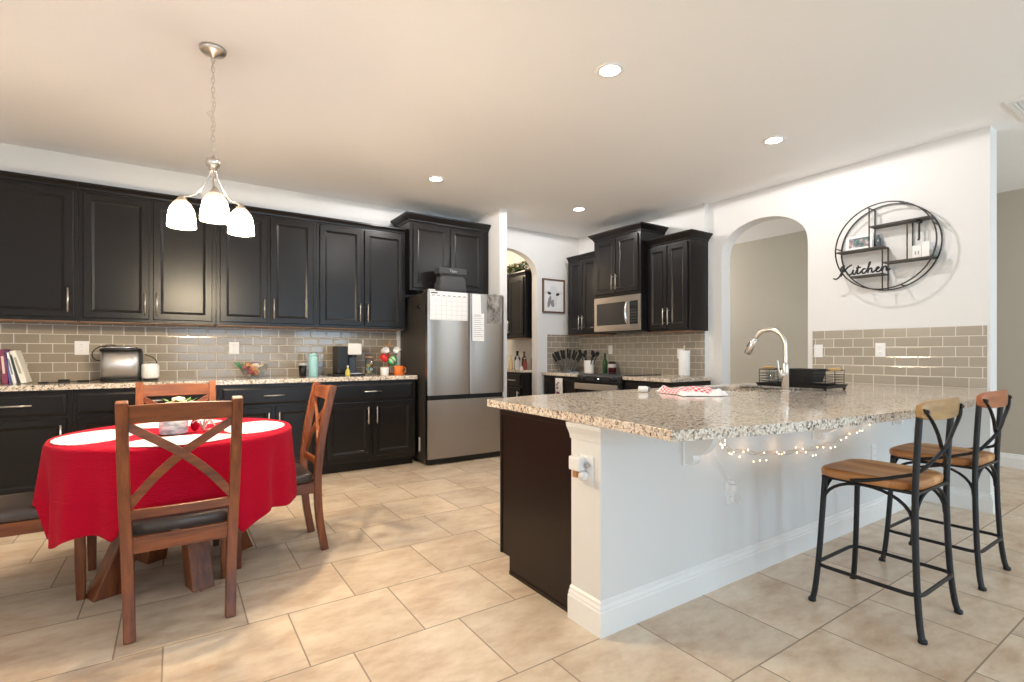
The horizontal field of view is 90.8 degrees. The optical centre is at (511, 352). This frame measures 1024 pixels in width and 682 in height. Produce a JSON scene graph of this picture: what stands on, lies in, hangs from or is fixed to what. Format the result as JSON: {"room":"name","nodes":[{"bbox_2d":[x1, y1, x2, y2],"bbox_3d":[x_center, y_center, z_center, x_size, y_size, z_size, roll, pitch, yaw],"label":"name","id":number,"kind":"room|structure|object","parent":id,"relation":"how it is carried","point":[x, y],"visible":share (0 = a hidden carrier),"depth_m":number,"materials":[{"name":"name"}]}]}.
{"room":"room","nodes":[
{"label":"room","id":0,"kind":"room"},
{"bbox_2d":[0,143,578,394],"bbox_3d":[-2.294,-0.248,5.293,8.060,2.857,0.128,0,0,-34],"label":"wall","id":1,"kind":"structure","parent":0,"point":[47,349],"depth_m":4.88,"materials":[{"name":"white paint"}]},
{"bbox_2d":[0,170,82,322],"bbox_3d":[-3.801,-0.810,3.987,0.604,1.118,0.367,0,0,-34],"label":"upper cabinet","id":2,"kind":"object","parent":1,"relation":"attached to","point":[39,214],"visible":0.83,"depth_m":3.91,"materials":[{"name":"black wood"}]},
{"bbox_2d":[74,341,88,354],"bbox_3d":[-3.662,-0.043,4.298,0.095,0.117,0.009,0,0,-34],"label":"wall outlet","id":3,"kind":"object","parent":1,"relation":"attached to","point":[80,347],"visible":1,"depth_m":4.29,"materials":[{"name":"white plastic"}]},
{"bbox_2d":[78,181,215,326],"bbox_3d":[-3.152,-0.810,4.420,0.954,1.118,0.367,0,0,-34],"label":"upper cabinet","id":4,"kind":"object","parent":1,"relation":"attached to","point":[134,268],"visible":0.86,"depth_m":4.26,"materials":[{"name":"black wood"}]},
{"bbox_2d":[0,321,396,381],"bbox_3d":[-3.475,-0.010,4.433,5.140,0.500,0.008,0,0,-34],"label":"backsplash","id":5,"kind":"structure","parent":1,"relation":"attached to","point":[47,349],"depth_m":4.73,"materials":[{"name":"tile"}]},
{"bbox_2d":[229,342,238,353],"bbox_3d":[-2.713,-0.049,4.931,0.085,0.117,0.009,0,0,-34],"label":"light switch","id":6,"kind":"object","parent":1,"relation":"attached to","point":[233,346],"visible":1,"depth_m":4.93,"materials":[{"name":"white plastic"}]},
{"bbox_2d":[215,203,316,328],"bbox_3d":[-2.394,-0.810,4.926,0.867,1.118,0.367,0,0,-34],"label":"upper cabinet","id":7,"kind":"object","parent":1,"relation":"attached to","point":[265,279],"visible":0.84,"depth_m":4.82,"materials":[{"name":"black"}]},
{"bbox_2d":[312,216,405,330],"bbox_3d":[-1.642,-0.810,5.428,0.939,1.118,0.367,0,0,-34],"label":"upper cabinet","id":8,"kind":"object","parent":1,"relation":"attached to","point":[360,266],"visible":0.93,"depth_m":5.28,"materials":[{"name":"black"}]},
{"bbox_2d":[391,211,490,294],"bbox_3d":[-0.824,-1.103,5.901,1.056,0.835,0.488,0,0,-34],"label":"upper cabinet","id":9,"kind":"object","parent":1,"relation":"attached to","point":[432,242],"visible":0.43,"depth_m":5.69,"materials":[{"name":"black"}]},
{"bbox_2d":[542,278,564,313],"bbox_3d":[0.588,-0.803,7.131,0.395,0.477,0.027,0,0,-34],"label":"picture frame","id":10,"kind":"object","parent":1,"relation":"attached to","point":[553,290],"visible":1,"depth_m":7.13,"materials":[{"name":"paper"}]},
{"bbox_2d":[547,334,578,371],"bbox_3d":[0.740,0.003,7.246,0.585,0.525,0.008,0,0,-34],"label":"backsplash","id":11,"kind":"structure","parent":1,"relation":"attached to","point":[555,343],"depth_m":7.20,"materials":[{"name":"tile"}]},
{"bbox_2d":[471,208,506,397],"bbox_3d":[-0.290,-0.248,6.154,0.100,2.857,0.680,0,0,-34],"label":"wall","id":12,"kind":"structure","parent":0,"point":[497,235],"depth_m":5.90,"materials":[{"name":"white paint"}]},
{"bbox_2d":[0,0,1023,243],"bbox_3d":[0.817,-1.702,2.649,10.500,0.050,12.700,0,0,-34],"label":"ceiling","id":13,"kind":"structure","parent":0,"point":[505,102],"depth_m":3.24,"materials":[{"name":"white paint"}]},
{"bbox_2d":[166,42,253,236],"bbox_3d":[-1.632,-1.185,2.825,0.429,0.985,0.390,0,0,26],"label":"chandelier","id":14,"kind":"object","parent":13,"relation":"hanging from","point":[214,209],"visible":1,"depth_m":2.76,"materials":[{"name":"glass"}]},
{"bbox_2d":[427,176,444,181],"bbox_3d":[-0.734,-1.673,4.860,0.170,0.007,0.170,0,0,-34],"label":"recessed light","id":15,"kind":"object","parent":13,"relation":"in","point":[430,178],"visible":1,"depth_m":4.86,"materials":[{"name":"white"}]},
{"bbox_2d":[595,62,624,78],"bbox_3d":[0.581,-1.673,2.993,0.170,0.007,0.170,0,0,-34],"label":"recessed light","id":16,"kind":"object","parent":13,"relation":"in","point":[608,70],"visible":1,"depth_m":2.99,"materials":[{"name":"white"}]},
{"bbox_2d":[762,135,785,144],"bbox_3d":[2.063,-1.673,3.976,0.170,0.007,0.170,0,0,-34],"label":"recessed light","id":17,"kind":"object","parent":13,"relation":"in","point":[773,140],"visible":1,"depth_m":3.98,"materials":[{"name":"white"}]},
{"bbox_2d":[1005,97,1023,120],"bbox_3d":[3.560,-1.670,3.421,0.480,0.012,0.220,0,0,-34],"label":"ceiling vent","id":18,"kind":"object","parent":13,"relation":"in","point":[1017,105],"visible":1,"depth_m":3.41,"materials":[{"name":"white"}]},
{"bbox_2d":[0,456,1023,681],"bbox_3d":[0.817,1.205,2.649,10.500,0.050,12.700,0,0,-34],"label":"floor","id":19,"kind":"structure","parent":0,"point":[413,582],"depth_m":2.30,"materials":[{"name":"tile"}]},
{"bbox_2d":[0,390,71,494],"bbox_3d":[-3.724,0.728,3.873,0.604,0.905,0.652,0,0,-34],"label":"base cabinet","id":20,"kind":"object","parent":19,"relation":"on","point":[28,419],"visible":0.59,"depth_m":3.67,"materials":[{"name":"black"}]},
{"bbox_2d":[0,491,96,600],"bbox_3d":[-2.386,0.687,2.447,0.549,0.992,0.450,0,0,-34],"label":"dining chair","id":21,"kind":"object","parent":19,"relation":"on","point":[17,515],"visible":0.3,"depth_m":2.40,"materials":[{"name":"brown wood"}]},
{"bbox_2d":[0,491,38,523],"bbox_3d":[-2.334,0.741,2.482,0.424,0.059,0.436,0,0,-34],"label":"seat cushion","id":22,"kind":"object","parent":21,"relation":"on","point":[16,508],"depth_m":2.32,"materials":[{"name":"grey leather"}]},
{"bbox_2d":[72,385,217,431],"bbox_3d":[-3.075,0.728,4.306,0.954,0.905,0.652,0,0,-34],"label":"base cabinet","id":23,"kind":"object","parent":19,"relation":"on","point":[91,408],"visible":0.16,"depth_m":3.90,"materials":[{"name":"black"}]},
{"bbox_2d":[86,522,252,602],"bbox_3d":[-1.797,0.801,2.744,1.066,0.757,1.066,0,0,-34],"label":"dining table","id":24,"kind":"object","parent":19,"relation":"on","point":[197,560],"visible":0.21,"depth_m":2.52,"materials":[{"name":"brown wood"}]},
{"bbox_2d":[31,418,296,548],"bbox_3d":[-1.798,0.644,2.743,1.153,0.451,1.148,0,0,-34],"label":"tablecloth","id":25,"kind":"object","parent":24,"relation":"on","point":[75,496],"visible":0.6,"depth_m":2.27,"materials":[{"name":"red fabric"}]},
{"bbox_2d":[50,429,132,445],"bbox_3d":[-2.070,0.415,2.508,0.320,0.003,0.501,0,0,-34],"label":"placemat","id":26,"kind":"object","parent":25,"relation":"on","point":[91,437],"visible":0.7,"depth_m":2.44,"materials":[{"name":"white"}]},
{"bbox_2d":[159,396,197,434],"bbox_3d":[-1.712,0.319,2.609,0.196,0.187,0.187,0,0,-34],"label":"potted plant","id":27,"kind":"object","parent":25,"relation":"on","point":[172,427],"visible":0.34,"depth_m":2.56,"materials":[{"name":"beige plant"}]},
{"bbox_2d":[136,420,222,428],"bbox_3d":[-1.976,0.415,2.961,0.489,0.003,0.305,0,0,-34],"label":"placemat","id":28,"kind":"object","parent":25,"relation":"on","point":[154,424],"visible":0.41,"depth_m":2.92,"materials":[{"name":"white"}]},
{"bbox_2d":[129,434,230,446],"bbox_3d":[-1.585,0.415,2.411,0.478,0.003,0.305,0,0,-34],"label":"placemat","id":29,"kind":"object","parent":25,"relation":"on","point":[180,439],"visible":0.5,"depth_m":2.40,"materials":[{"name":"white"}]},
{"bbox_2d":[190,419,215,430],"bbox_3d":[-1.628,0.382,2.696,0.150,0.065,0.108,0,0,8],"label":"ornament","id":30,"kind":"object","parent":25,"relation":"on","point":[195,424],"visible":0.92,"depth_m":2.68,"materials":[{"name":"red fabric"}]},
{"bbox_2d":[224,421,284,433],"bbox_3d":[-1.448,0.415,2.845,0.317,0.003,0.492,0,0,-34],"label":"placemat","id":31,"kind":"object","parent":25,"relation":"on","point":[256,426],"visible":0.7,"depth_m":2.84,"materials":[{"name":"white"}]},
{"bbox_2d":[135,380,219,560],"bbox_3d":[-2.120,0.687,3.198,0.450,0.992,0.549,0,0,-34],"label":"dining chair","id":32,"kind":"object","parent":19,"relation":"on","point":[142,391],"visible":0.26,"depth_m":3.38,"materials":[{"name":"brown wood"}]},
{"bbox_2d":[115,396,242,644],"bbox_3d":[-1.532,0.687,2.336,0.450,0.992,0.549,0,0,-35],"label":"dining chair","id":33,"kind":"object","parent":19,"relation":"on","point":[224,510],"visible":1,"depth_m":2.15,"materials":[{"name":"brown wood"}]},
{"bbox_2d":[132,506,227,535],"bbox_3d":[-1.567,0.741,2.388,0.436,0.059,0.424,0,0,-35],"label":"seat cushion","id":34,"kind":"object","parent":33,"relation":"on","point":[143,526],"depth_m":2.21,"materials":[{"name":"black leather"}]},
{"bbox_2d":[218,382,322,473],"bbox_3d":[-2.317,0.728,4.812,0.867,0.905,0.652,0,0,-34],"label":"base cabinet","id":35,"kind":"object","parent":19,"relation":"on","point":[287,402],"visible":0.43,"depth_m":4.61,"materials":[{"name":"black"}]},
{"bbox_2d":[237,382,336,568],"bbox_3d":[-1.405,0.687,3.072,0.549,0.992,0.450,0,0,-34],"label":"dining chair","id":36,"kind":"object","parent":19,"relation":"on","point":[308,483],"visible":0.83,"depth_m":3.01,"materials":[{"name":"brown wood"}]},
{"bbox_2d":[295,463,312,484],"bbox_3d":[-1.457,0.741,3.037,0.424,0.059,0.436,0,0,-34],"label":"seat cushion","id":37,"kind":"object","parent":36,"relation":"on","point":[304,476],"depth_m":2.99,"materials":[{"name":"grey leather"}]},
{"bbox_2d":[322,379,414,474],"bbox_3d":[-1.565,0.728,5.314,0.939,0.905,0.652,0,0,-34],"label":"base cabinet","id":38,"kind":"object","parent":19,"relation":"on","point":[372,422],"visible":0.86,"depth_m":5.08,"materials":[{"name":"black"}]},
{"bbox_2d":[0,374,417,391],"bbox_3d":[-3.303,0.255,4.165,5.130,0.039,0.626,0,0,-34],"label":"countertop","id":39,"kind":"structure","parent":38,"relation":"on","point":[29,386],"depth_m":4.36,"materials":[{"name":"stone"}]},
{"bbox_2d":[0,349,10,383],"bbox_3d":[-3.870,0.103,3.865,0.055,0.264,0.173,0,0,-34],"label":"book","id":40,"kind":"object","parent":39,"relation":"on","point":[4,375],"visible":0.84,"depth_m":3.79,"materials":[{"name":"pink paper"}]},
{"bbox_2d":[5,352,17,383],"bbox_3d":[-3.836,0.115,3.888,0.067,0.240,0.173,0,0,-34],"label":"book","id":41,"kind":"object","parent":39,"relation":"on","point":[12,373],"visible":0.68,"depth_m":3.82,"materials":[{"name":"white paper"}]},
{"bbox_2d":[9,350,31,383],"bbox_3d":[-3.802,0.107,3.911,0.098,0.255,0.173,0,0,-34],"label":"book","id":42,"kind":"object","parent":39,"relation":"on","point":[18,359],"visible":1,"depth_m":3.86,"materials":[{"name":"white paper"}]},
{"bbox_2d":[38,379,98,383],"bbox_3d":[-3.532,0.218,4.065,0.083,0.033,0.441,0,0,31],"label":"charging cable","id":43,"kind":"object","parent":39,"relation":"on","point":[59,380],"visible":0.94,"depth_m":4.02,"materials":[{"name":"black plastic"}]},
{"bbox_2d":[99,347,142,381],"bbox_3d":[-3.274,0.091,4.235,0.288,0.288,0.200,0,0,-34],"label":"toaster","id":44,"kind":"object","parent":39,"relation":"on","point":[117,364],"visible":0.98,"depth_m":4.16,"materials":[{"name":"silver metal"}]},
{"bbox_2d":[141,363,158,380],"bbox_3d":[-3.087,0.163,4.311,0.128,0.145,0.128,0,0,-34],"label":"candle jar","id":45,"kind":"object","parent":39,"relation":"on","point":[149,371],"visible":1,"depth_m":4.26,"materials":[{"name":"white glass"}]},
{"bbox_2d":[298,363,306,376],"bbox_3d":[-2.092,0.167,5.048,0.080,0.137,0.080,0,0,-34],"label":"cup","id":46,"kind":"object","parent":39,"relation":"on","point":[302,366],"visible":1,"depth_m":5.02,"materials":[{"name":"black plastic"}]},
{"bbox_2d":[308,353,317,376],"bbox_3d":[-2.001,0.115,5.085,0.090,0.240,0.090,0,0,-34],"label":"water bottle","id":47,"kind":"object","parent":39,"relation":"on","point":[313,357],"visible":0.98,"depth_m":5.05,"materials":[{"name":"teal ceramic"}]},
{"bbox_2d":[327,343,364,375],"bbox_3d":[-1.740,0.068,5.301,0.330,0.335,0.250,0,0,-34],"label":"coffee maker","id":48,"kind":"object","parent":39,"relation":"on","point":[345,355],"visible":0.89,"depth_m":5.24,"materials":[{"name":"black plastic"}]},
{"bbox_2d":[394,366,405,374],"bbox_3d":[-1.210,0.185,5.438,0.117,0.099,0.100,0,0,3],"label":"mug","id":49,"kind":"object","parent":39,"relation":"on","point":[398,370],"visible":1,"depth_m":5.40,"materials":[{"name":"orange ceramic"}]},
{"bbox_2d":[401,289,503,464],"bbox_3d":[-0.693,0.256,5.807,0.939,1.848,0.770,0,0,-34],"label":"refrigerator","id":50,"kind":"object","parent":19,"relation":"on","point":[457,374],"visible":0.85,"depth_m":5.45,"materials":[{"name":"grey"}]},
{"bbox_2d":[430,291,467,320],"bbox_3d":[-0.667,-0.498,5.359,0.445,0.300,0.002,0,0,-34],"label":"wall calendar","id":51,"kind":"object","parent":50,"relation":"attached to","point":[443,305],"visible":1,"depth_m":5.36,"materials":[{"name":"white paper"}]},
{"bbox_2d":[434,266,466,292],"bbox_3d":[-0.678,-0.802,5.556,0.346,0.294,0.190,0,0,-34],"label":"cooler bag","id":52,"kind":"object","parent":50,"relation":"on","point":[450,279],"visible":0.98,"depth_m":5.48,"materials":[{"name":"grey fabric"}]},
{"bbox_2d":[472,294,480,313],"bbox_3d":[-0.387,-0.535,5.547,0.116,0.220,0.001,0,0,-34],"label":"paper note","id":53,"kind":"object","parent":50,"relation":"attached to","point":[476,298],"visible":1,"depth_m":5.54,"materials":[{"name":"white"}]},
{"bbox_2d":[472,313,483,340],"bbox_3d":[-0.372,-0.283,5.554,0.149,0.304,0.002,0,0,-34],"label":"list","id":54,"kind":"object","parent":50,"relation":"attached to","point":[477,319],"visible":1,"depth_m":5.55,"materials":[{"name":"white"}]},
{"bbox_2d":[474,316,482,336],"bbox_3d":[-0.370,-0.300,5.554,0.120,0.240,0.001,0,0,-34],"label":"print","id":55,"kind":"object","parent":54,"relation":"attached to","point":[478,320],"depth_m":5.55,"materials":[{"name":"grey"}]},
{"bbox_2d":[487,295,501,323],"bbox_3d":[-0.199,-0.489,5.675,0.200,0.318,0.001,0,0,-34],"label":"sheet","id":56,"kind":"object","parent":50,"relation":"attached to","point":[494,302],"visible":1,"depth_m":5.67,"materials":[{"name":"paper"}]},
{"bbox_2d":[507,372,531,397],"bbox_3d":[0.184,0.728,7.294,0.477,0.905,0.400,0,0,-34],"label":"base cabinet","id":57,"kind":"object","parent":19,"relation":"on","point":[518,384],"visible":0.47,"depth_m":7.10,"materials":[{"name":"black"}]},
{"bbox_2d":[500,409,570,612],"bbox_3d":[0.549,0.744,2.855,1.118,0.872,0.648,0,0,-34],"label":"base cabinet","id":58,"kind":"object","parent":19,"relation":"on","point":[535,450],"visible":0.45,"depth_m":2.50,"materials":[{"name":"black wood"}]},
{"bbox_2d":[544,375,580,393],"bbox_3d":[0.895,0.743,6.894,0.697,0.875,0.745,0,0,-34],"label":"base cabinet","id":59,"kind":"object","parent":19,"relation":"on","point":[550,383],"visible":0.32,"depth_m":6.71,"materials":[{"name":"black"}]},
{"bbox_2d":[555,378,562,393],"bbox_3d":[0.624,0.485,6.716,0.018,0.300,0.151,0,0,-34],"label":"hanging towel","id":60,"kind":"object","parent":59,"relation":"hanging from","point":[558,380],"visible":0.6,"depth_m":6.71,"materials":[{"name":"white fabric"}]},
{"bbox_2d":[542,371,602,376],"bbox_3d":[0.902,0.285,6.899,0.681,0.038,0.746,0,0,-34],"label":"countertop","id":61,"kind":"structure","parent":59,"relation":"on","point":[567,373],"depth_m":6.86,"materials":[{"name":"stone"}]},
{"bbox_2d":[584,360,593,372],"bbox_3d":[1.051,0.183,6.893,0.148,0.165,0.148,0,0,-34],"label":"utensil crock","id":62,"kind":"object","parent":61,"relation":"on","point":[588,368],"visible":0.99,"depth_m":6.83,"materials":[{"name":"white ceramic"}]},
{"bbox_2d":[574,372,660,392],"bbox_3d":[1.294,0.708,6.247,0.733,0.905,0.766,0,0,-34],"label":"range","id":63,"kind":"object","parent":19,"relation":"on","point":[590,382],"visible":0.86,"depth_m":6.06,"materials":[{"name":"black metal"}]},
{"bbox_2d":[608,361,615,372],"bbox_3d":[1.320,0.183,6.652,0.106,0.146,0.106,0,0,-34],"label":"jar candle","id":64,"kind":"object","parent":63,"relation":"on","point":[612,364],"visible":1,"depth_m":6.61,"materials":[{"name":"red glass"}]},
{"bbox_2d":[591,372,660,375],"bbox_3d":[1.343,0.267,6.279,0.615,0.017,0.766,0,0,-34],"label":"cooktop","id":65,"kind":"object","parent":63,"relation":"in","point":[617,373],"depth_m":6.06,"materials":[{"name":"black glass"}]},
{"bbox_2d":[624,380,710,389],"bbox_3d":[1.717,0.743,5.663,0.697,0.875,0.675,0,0,-34],"label":"base cabinet","id":66,"kind":"object","parent":19,"relation":"on","point":[628,384],"visible":0.08,"depth_m":5.46,"materials":[{"name":"black"}]},
{"bbox_2d":[622,375,710,382],"bbox_3d":[1.728,0.285,5.662,0.681,0.038,0.680,0,0,-34],"label":"countertop","id":67,"kind":"structure","parent":66,"relation":"on","point":[655,378],"depth_m":5.48,"materials":[{"name":"stone"}]},
{"bbox_2d":[677,346,691,376],"bbox_3d":[1.911,0.092,5.603,0.160,0.347,0.159,0,0,-34],"label":"paper towel roll","id":68,"kind":"object","parent":67,"relation":"on","point":[684,356],"visible":0.98,"depth_m":5.55,"materials":[{"name":"white paper"}]},
{"bbox_2d":[808,397,963,644],"bbox_3d":[1.732,0.690,2.344,0.466,0.990,0.475,0,0,-34],"label":"bar stool","id":69,"kind":"object","parent":19,"relation":"on","point":[873,474],"visible":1,"depth_m":2.25,"materials":[{"name":"black metal"}]},
{"bbox_2d":[878,390,1011,591],"bbox_3d":[2.403,0.690,2.804,0.466,0.990,0.475,0,0,-34],"label":"bar stool","id":70,"kind":"object","parent":19,"relation":"on","point":[974,458],"visible":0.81,"depth_m":2.67,"materials":[{"name":"black metal"}]},
{"bbox_3d":[2.486,0.744,4.149,1.238,0.872,0.647,0,0,-34],"label":"base cabinet","id":71,"kind":"object","parent":19,"relation":"on","visible":0},
{"bbox_2d":[487,382,989,441],"bbox_3d":[1.696,0.284,3.224,3.579,0.039,1.660,0,0,-34],"label":"countertop","id":72,"kind":"structure","parent":71,"relation":"on","point":[745,412],"depth_m":2.50,"materials":[{"name":"stone"}]},
{"bbox_2d":[656,385,727,396],"bbox_3d":[1.240,0.240,3.308,0.512,0.045,0.494,0,0,-11],"label":"dish towel","id":73,"kind":"object","parent":72,"relation":"on","point":[691,390],"visible":1,"depth_m":3.23,"materials":[{"name":"fabric"}]},
{"bbox_2d":[744,328,789,391],"bbox_3d":[1.800,0.043,3.587,0.084,0.444,0.329,0,0,-34],"label":"kitchen faucet","id":74,"kind":"object","parent":72,"relation":"on","point":[784,374],"visible":1,"depth_m":3.48,"materials":[{"name":"silver metal"}]},
{"bbox_2d":[739,385,800,389],"bbox_3d":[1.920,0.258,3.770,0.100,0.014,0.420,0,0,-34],"label":"sink","id":75,"kind":"object","parent":72,"relation":"on","point":[745,386],"visible":1,"depth_m":3.76,"materials":[{"name":"metal"}]},
{"bbox_2d":[756,366,847,390],"bbox_3d":[2.173,0.185,3.806,0.318,0.160,0.518,0,0,-34],"label":"dish rack","id":76,"kind":"object","parent":72,"relation":"on","point":[820,385],"visible":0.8,"depth_m":3.71,"materials":[{"name":"black plastic"}]},
{"bbox_2d":[759,368,843,385],"bbox_3d":[2.173,0.176,3.806,0.286,0.108,0.485,0,0,-34],"label":"wire basket","id":77,"kind":"object","parent":76,"relation":"on","point":[771,383],"depth_m":3.75,"materials":[{"name":"black metal"}]},
{"bbox_2d":[756,381,847,388],"bbox_3d":[2.173,0.240,3.806,0.318,0.024,0.518,0,0,-34],"label":"drip tray","id":78,"kind":"object","parent":76,"relation":"on","point":[820,385],"depth_m":3.70,"materials":[{"name":"black plastic"}]},
{"bbox_2d":[789,368,826,382],"bbox_3d":[2.170,0.165,3.738,0.208,0.097,0.218,0,0,-34],"label":"plastic basin","id":79,"kind":"object","parent":76,"relation":"in","point":[794,373],"visible":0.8,"depth_m":3.67,"materials":[{"name":"black"}]},
{"bbox_2d":[713,424,914,504],"bbox_3d":[1.902,0.542,3.058,2.328,0.457,0.108,0,0,-31],"label":"string lights","id":80,"kind":"object","parent":72,"relation":"hanging from","point":[732,487],"visible":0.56,"depth_m":2.67,"materials":[{"name":"beige"}]},
{"bbox_2d":[507,251,531,368],"bbox_3d":[-0.070,-0.248,8.212,0.100,2.857,2.260,0,0,-34],"label":"wall","id":81,"kind":"structure","parent":0,"point":[521,345],"depth_m":7.87,"materials":[{"name":"white paint"}]},
{"bbox_2d":[507,270,531,339],"bbox_3d":[0.089,-0.685,7.507,0.397,0.952,0.830,0,0,-34],"label":"upper cabinet","id":82,"kind":"object","parent":81,"relation":"attached to","point":[519,284],"visible":0.56,"depth_m":7.21,"materials":[{"name":"black"}]},
{"bbox_2d":[507,261,530,273],"bbox_3d":[0.049,-1.252,7.513,0.327,0.187,0.803,0,0,-34],"label":"greenery garland","id":83,"kind":"object","parent":82,"relation":"on","point":[522,264],"visible":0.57,"depth_m":7.35,"materials":[{"name":"green plant"}]},
{"bbox_2d":[571,418,921,600],"bbox_3d":[1.782,0.743,3.167,3.520,0.874,0.190,0,0,-34],"label":"wall","id":84,"kind":"structure","parent":0,"point":[647,516],"depth_m":2.44,"materials":[{"name":"white paint"}]},
{"bbox_2d":[569,455,588,479],"bbox_3d":[0.290,0.495,2.180,0.044,0.095,0.095,0,0,-34],"label":"plug adapter","id":85,"kind":"object","parent":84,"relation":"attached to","point":[577,463],"visible":1,"depth_m":2.16,"materials":[{"name":"white plastic"}]},
{"bbox_2d":[580,454,593,486],"bbox_3d":[0.322,0.505,2.176,0.009,0.125,0.085,0,0,-34],"label":"wall outlet","id":86,"kind":"object","parent":84,"relation":"attached to","point":[590,481],"visible":0.73,"depth_m":2.16,"materials":[{"name":"white plastic"}]},
{"bbox_2d":[566,421,649,443],"bbox_3d":[1.778,0.343,3.145,3.552,0.074,0.222,0,0,-34],"label":"trim","id":87,"kind":"structure","parent":84,"relation":"attached to","point":[594,434],"depth_m":2.15,"materials":[{"name":"white paint"}]},
{"bbox_2d":[682,439,718,465],"bbox_3d":[0.888,0.420,2.345,0.068,0.230,0.184,0,0,-34],"label":"corbel","id":88,"kind":"object","parent":84,"relation":"attached to","point":[691,450],"visible":0.54,"depth_m":2.36,"materials":[{"name":"white"}]},
{"bbox_2d":[725,480,733,504],"bbox_3d":[1.125,0.719,2.609,0.074,0.117,0.009,0,0,-34],"label":"wall outlet","id":89,"kind":"object","parent":84,"relation":"attached to","point":[728,494],"visible":0.84,"depth_m":2.60,"materials":[{"name":"white plastic"}]},
{"bbox_2d":[568,490,923,638],"bbox_3d":[1.779,1.109,3.153,3.540,0.143,0.210,0,0,-34],"label":"baseboard","id":90,"kind":"structure","parent":84,"relation":"attached to","point":[604,618],"depth_m":2.48,"materials":[{"name":"white"}]},
{"bbox_2d":[812,428,837,440],"bbox_3d":[1.911,0.420,3.027,0.068,0.230,0.184,0,0,-34],"label":"corbel","id":91,"kind":"object","parent":84,"relation":"attached to","point":[816,434],"visible":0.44,"depth_m":3.06,"materials":[{"name":"white"}]},
{"bbox_2d":[579,126,996,493],"bbox_3d":[2.303,-0.248,5.630,0.238,2.857,4.530,0,0,-34],"label":"wall","id":92,"kind":"structure","parent":0,"point":[939,329],"depth_m":4.25,"materials":[{"name":"white paint"}]},
{"bbox_2d":[567,251,615,335],"bbox_3d":[1.071,-0.790,6.918,0.377,1.092,0.620,0,0,-34],"label":"upper cabinet","id":93,"kind":"object","parent":92,"relation":"attached to","point":[581,298],"visible":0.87,"depth_m":6.84,"materials":[{"name":"black"}]},
{"bbox_2d":[588,221,667,298],"bbox_3d":[1.428,-1.107,6.293,0.478,0.805,0.896,0,0,-34],"label":"upper cabinet","id":94,"kind":"object","parent":92,"relation":"attached to","point":[620,254],"visible":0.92,"depth_m":6.08,"materials":[{"name":"black"}]},
{"bbox_2d":[594,293,646,332],"bbox_3d":[1.427,-0.479,6.293,0.480,0.442,0.780,0,0,-34],"label":"microwave","id":95,"kind":"object","parent":94,"relation":"attached to","point":[624,313],"visible":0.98,"depth_m":6.12,"materials":[{"name":"silver metal"}]},
{"bbox_2d":[579,331,704,376],"bbox_3d":[1.569,0.007,6.524,0.008,0.535,2.112,0,0,-34],"label":"backsplash","id":96,"kind":"structure","parent":92,"relation":"attached to","point":[644,352],"depth_m":6.32,"materials":[{"name":"tile"}]},
{"bbox_2d":[644,229,712,332],"bbox_3d":[1.874,-0.777,5.724,0.368,1.076,0.658,0,0,-34],"label":"upper cabinet","id":97,"kind":"object","parent":92,"relation":"attached to","point":[677,263],"visible":1,"depth_m":5.57,"materials":[{"name":"black"}]},
{"bbox_2d":[814,345,822,356],"bbox_3d":[2.855,-0.019,4.707,0.009,0.117,0.074,0,0,-34],"label":"light switch","id":98,"kind":"object","parent":92,"relation":"attached to","point":[818,349],"visible":1,"depth_m":4.70,"materials":[{"name":"white plastic"}]},
{"bbox_2d":[875,343,885,356],"bbox_3d":[3.131,-0.026,4.293,0.009,0.117,0.074,0,0,-34],"label":"wall outlet","id":99,"kind":"object","parent":92,"relation":"attached to","point":[880,348],"visible":1,"depth_m":4.29,"materials":[{"name":"white plastic"}]},
{"bbox_2d":[835,201,942,290],"bbox_3d":[3.114,-0.888,4.212,0.122,0.725,0.725,0,0,-34],"label":"round wall shelf","id":100,"kind":"object","parent":92,"relation":"attached to","point":[924,218],"visible":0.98,"depth_m":4.19,"materials":[{"name":"black metal"}]},
{"bbox_2d":[846,233,873,250],"bbox_3d":[3.004,-0.953,4.363,0.026,0.126,0.210,0,0,-34],"label":"photo frame","id":101,"kind":"object","parent":100,"relation":"on","point":[861,241],"visible":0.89,"depth_m":4.37,"materials":[{"name":"white plastic"}]},
{"bbox_2d":[849,237,867,248],"bbox_3d":[3.006,-0.953,4.365,0.010,0.085,0.164,0,0,-34],"label":"photo","id":102,"kind":"object","parent":101,"relation":"attached to","point":[854,242],"depth_m":4.37},
{"bbox_2d":[833,261,890,279],"bbox_3d":[2.974,-0.709,4.306,0.014,0.125,0.437,0,0,-34],"label":"kitchen sign","id":103,"kind":"object","parent":100,"relation":"attached to","point":[869,262],"visible":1,"depth_m":4.30,"materials":[{"name":"black metal"}]},
{"bbox_2d":[912,241,932,257],"bbox_3d":[3.254,-0.815,4.005,0.072,0.120,0.114,0,0,-34],"label":"house","id":104,"kind":"object","parent":100,"relation":"on","point":[922,250],"visible":0.82,"depth_m":3.98,"materials":[{"name":"white"}]},
{"bbox_2d":[813,325,986,388],"bbox_3d":[3.173,0.035,4.246,0.008,0.479,1.226,0,0,-34],"label":"backsplash","id":105,"kind":"structure","parent":92,"relation":"attached to","point":[956,356],"depth_m":4.13,"materials":[{"name":"tile"}]},
{"bbox_2d":[924,486,994,513],"bbox_3d":[3.249,1.109,4.284,0.200,0.143,1.280,0,0,-34],"label":"baseboard","id":106,"kind":"structure","parent":92,"relation":"attached to","point":[961,498],"depth_m":3.83,"materials":[{"name":"white"}]},
{"bbox_2d":[730,188,1023,454],"bbox_3d":[5.051,-0.248,5.474,0.120,2.857,12.500,0,0,-34],"label":"wall","id":107,"kind":"structure","parent":0,"point":[769,276],"depth_m":7.05,"materials":[{"name":"beige paint"}]},
{"bbox_2d":[1000,452,1023,468],"bbox_3d":[5.020,1.109,5.394,0.020,0.143,12.400,0,0,-34],"label":"baseboard","id":108,"kind":"structure","parent":107,"relation":"attached to","point":[1010,460],"depth_m":5.20,"materials":[{"name":"white"}]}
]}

